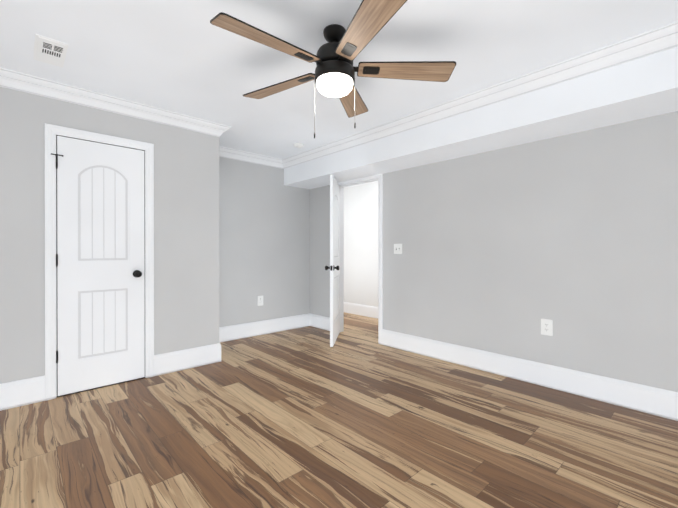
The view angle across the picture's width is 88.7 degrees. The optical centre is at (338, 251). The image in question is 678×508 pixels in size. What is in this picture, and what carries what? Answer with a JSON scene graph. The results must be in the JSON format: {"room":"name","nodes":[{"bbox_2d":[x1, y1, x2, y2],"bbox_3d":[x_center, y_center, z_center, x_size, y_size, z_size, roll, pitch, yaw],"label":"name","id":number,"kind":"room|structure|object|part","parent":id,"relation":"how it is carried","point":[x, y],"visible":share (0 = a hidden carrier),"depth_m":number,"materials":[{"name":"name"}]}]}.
{"room":"empty bedroom","nodes":[
{"label":"empty bedroom","id":0,"kind":"room"},
{"bbox_2d":[0,87,218,383],"bbox_3d":[-2.960,-0.076,2.066,4.580,2.420,0.120,0,0,-43],"label":"wall","id":1,"kind":"structure","parent":0,"point":[186,238],"depth_m":3.00,"materials":[{"name":"paint"}]},
{"bbox_2d":[0,375,44,410],"bbox_3d":[-3.376,1.040,1.595,3.087,0.190,0.015,0,0,-43],"label":"baseboard","id":2,"kind":"structure","parent":1,"relation":"attached to","point":[18,393],"depth_m":2.55,"materials":[{"name":"paint"}]},
{"bbox_2d":[51,136,144,395],"bbox_3d":[-1.993,0.109,2.900,0.650,2.030,0.173,0,0,-43],"label":"closet door","id":3,"kind":"structure","parent":1,"relation":"in","point":[100,260],"depth_m":2.88,"materials":[{"name":"paint"}]},
{"bbox_2d":[45,123,153,400],"bbox_3d":[-2.007,0.103,2.944,0.652,2.059,0.120,0,0,-43],"label":"door frame","id":4,"kind":"structure","parent":1,"relation":"attached to","point":[145,264],"depth_m":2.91,"materials":[{"name":"paint"}]},
{"bbox_2d":[0,67,230,136],"bbox_3d":[-2.811,-1.233,2.057,4.550,0.105,0.090,0,0,-43],"label":"crown molding","id":5,"kind":"structure","parent":1,"relation":"attached to","point":[10,79],"depth_m":2.85,"materials":[{"name":"paint"}]},
{"bbox_2d":[154,341,219,375],"bbox_3d":[-1.465,1.036,3.356,0.597,0.190,0.015,0,0,-43],"label":"baseboard","id":6,"kind":"structure","parent":1,"relation":"attached to","point":[169,362],"depth_m":3.34,"materials":[{"name":"paint"}]},
{"bbox_2d":[219,157,309,326],"bbox_3d":[-1.124,-0.082,4.737,1.740,2.420,0.120,0,0,-43],"label":"wall","id":7,"kind":"structure","parent":0,"point":[264,231],"depth_m":4.71,"materials":[{"name":"paint"}]},
{"bbox_2d":[219,146,279,167],"bbox_3d":[-1.259,-1.239,4.468,1.180,0.105,0.090,0,0,-43],"label":"crown molding","id":8,"kind":"structure","parent":7,"relation":"attached to","point":[225,152],"depth_m":4.54,"materials":[{"name":"paint"}]},
{"bbox_2d":[257,296,262,305],"bbox_3d":[-1.066,0.663,4.706,0.088,0.134,0.008,0,0,-43],"label":"outlet","id":9,"kind":"object","parent":7,"relation":"attached to","point":[259,300],"visible":1,"depth_m":4.69,"materials":[{"name":"white plastic"}]},
{"bbox_2d":[219,314,307,341],"bbox_3d":[-1.079,1.033,4.691,1.740,0.190,0.015,0,0,-43],"label":"baseboard","id":10,"kind":"structure","parent":7,"relation":"attached to","point":[245,330],"depth_m":4.70,"materials":[{"name":"paint"}]},
{"bbox_2d":[0,312,677,507],"bbox_3d":[-0.811,1.185,1.996,7.800,0.100,8.100,0,0,-43],"label":"floor","id":11,"kind":"structure","parent":0,"point":[356,415],"depth_m":2.10,"materials":[{"name":"brown wood"}]},
{"bbox_2d":[0,0,677,158],"bbox_3d":[-0.811,-1.335,1.990,7.800,0.100,8.100,0,0,-43],"label":"ceiling","id":12,"kind":"structure","parent":0,"point":[186,57],"depth_m":2.20,"materials":[{"name":"paint"}]},
{"bbox_2d":[33,34,67,67],"bbox_3d":[-1.856,-1.282,2.227,0.155,0.008,0.365,0,0,-43],"label":"ceiling vent","id":13,"kind":"object","parent":12,"relation":"in","point":[50,51],"visible":1,"depth_m":2.21,"materials":[{"name":"white metal"}]},
{"bbox_2d":[293,143,303,147],"bbox_3d":[-0.482,-1.271,4.156,0.128,0.040,0.128,0,0,-43],"label":"smoke detector","id":14,"kind":"object","parent":12,"relation":"attached to","point":[298,145],"visible":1,"depth_m":4.12,"materials":[{"name":"white plastic"}]},
{"bbox_2d":[210,0,455,137],"bbox_3d":[-0.059,-0.975,2.003,1.327,0.622,1.368,0,0,-43],"label":"fan","id":15,"kind":"object","parent":12,"relation":"hanging from","point":[333,76],"visible":1,"depth_m":1.93,"materials":[{"name":"brown wood"}]},
{"bbox_3d":[-0.323,-1.067,1.779,0.630,0.012,0.164,0,13,-39],"label":"blade","id":16,"kind":"part","parent":15,"relation":"part of","materials":[{"name":"brown wood"}]},
{"bbox_3d":[-0.348,-1.068,2.231,0.630,0.012,0.164,0,13,33],"label":"blade","id":17,"kind":"part","parent":15,"relation":"part of","materials":[{"name":"brown wood"}]},
{"bbox_3d":[-0.025,-0.958,2.022,0.214,0.075,0.214,0,0,-43],"label":"globe","id":18,"kind":"part","parent":15,"relation":"part of","materials":[{"name":"white glass"}]},
{"bbox_3d":[-0.025,-1.139,2.022,0.232,0.294,0.232,0,0,-43],"label":"motor","id":19,"kind":"part","parent":15,"relation":"part of","materials":[{"name":"black metal"}]},
{"bbox_3d":[0.074,-1.068,2.394,0.164,0.012,0.630,-13,-3,14],"label":"blade","id":20,"kind":"part","parent":15,"relation":"part of","materials":[{"name":"brown wood"}]},
{"bbox_3d":[0.115,-1.067,1.663,0.164,0.012,0.630,14,-5,-21],"label":"blade","id":21,"kind":"part","parent":15,"relation":"part of","materials":[{"name":"brown wood"}]},
{"bbox_3d":[0.360,-1.067,2.044,0.630,0.012,0.164,0,-13,-3],"label":"blade","id":22,"kind":"part","parent":15,"relation":"part of","materials":[{"name":"brown wood"}]},
{"bbox_2d":[284,47,677,188],"bbox_3d":[1.423,-1.118,2.908,0.470,0.340,6.020,0,0,-43],"label":"soffit","id":23,"kind":"structure","parent":12,"relation":"attached to","point":[642,87],"depth_m":2.68,"materials":[{"name":"paint"}]},
{"bbox_2d":[280,21,677,168],"bbox_3d":[1.217,-1.235,2.718,0.090,0.105,6.020,0,0,-43],"label":"crown molding","id":24,"kind":"structure","parent":23,"relation":"attached to","point":[656,40],"depth_m":2.58,"materials":[{"name":"paint"}]},
{"bbox_2d":[344,182,377,306],"bbox_3d":[0.903,-0.085,5.681,0.120,2.420,4.600,0,0,-43],"label":"wall","id":25,"kind":"structure","parent":0,"point":[361,244],"depth_m":6.14,"materials":[{"name":"paint"}]},
{"bbox_2d":[344,302,377,318],"bbox_3d":[0.853,1.030,5.638,0.015,0.190,4.600,0,0,-43],"label":"baseboard","id":26,"kind":"structure","parent":25,"relation":"attached to","point":[362,310],"depth_m":6.12,"materials":[{"name":"paint"}]},
{"bbox_2d":[310,111,677,391],"bbox_3d":[1.640,-0.078,3.110,0.120,2.420,6.260,0,0,-43],"label":"wall","id":27,"kind":"structure","parent":0,"point":[572,236],"depth_m":2.92,"materials":[{"name":"paint"}]},
{"bbox_2d":[308,313,329,330],"bbox_3d":[-0.254,1.032,5.068,0.015,0.190,0.517,0,0,-43],"label":"baseboard","id":28,"kind":"structure","parent":27,"relation":"attached to","point":[317,321],"depth_m":5.09,"materials":[{"name":"paint"}]},
{"bbox_2d":[325,175,339,346],"bbox_3d":[-0.047,0.105,4.456,0.173,2.030,0.760,0,0,6],"label":"hall door","id":29,"kind":"structure","parent":27,"relation":"in","point":[334,267],"depth_m":4.26,"materials":[{"name":"paint"}]},
{"bbox_2d":[338,174,382,344],"bbox_3d":[0.275,0.073,4.592,0.157,2.111,0.896,0,0,-43],"label":"door frame","id":30,"kind":"structure","parent":27,"relation":"attached to","point":[380,251],"depth_m":4.26,"materials":[{"name":"paint"}]},
{"bbox_2d":[394,244,401,253],"bbox_3d":[0.686,-0.036,4.046,0.016,0.120,0.120,0,0,-43],"label":"switch plate","id":31,"kind":"object","parent":27,"relation":"attached to","point":[397,248],"visible":1,"depth_m":4.04,"materials":[{"name":"white plastic"}]},
{"bbox_2d":[382,329,677,420],"bbox_3d":[2.080,1.038,2.536,0.015,0.190,4.577,0,0,-43],"label":"baseboard","id":32,"kind":"structure","parent":27,"relation":"attached to","point":[660,402],"depth_m":2.88,"materials":[{"name":"paint"}]},
{"bbox_2d":[541,319,552,335],"bbox_3d":[1.742,0.632,2.907,0.008,0.134,0.088,0,0,-43],"label":"electrical outlet","id":33,"kind":"object","parent":27,"relation":"attached to","point":[546,326],"visible":1,"depth_m":2.90,"materials":[{"name":"white plastic"}]}
]}

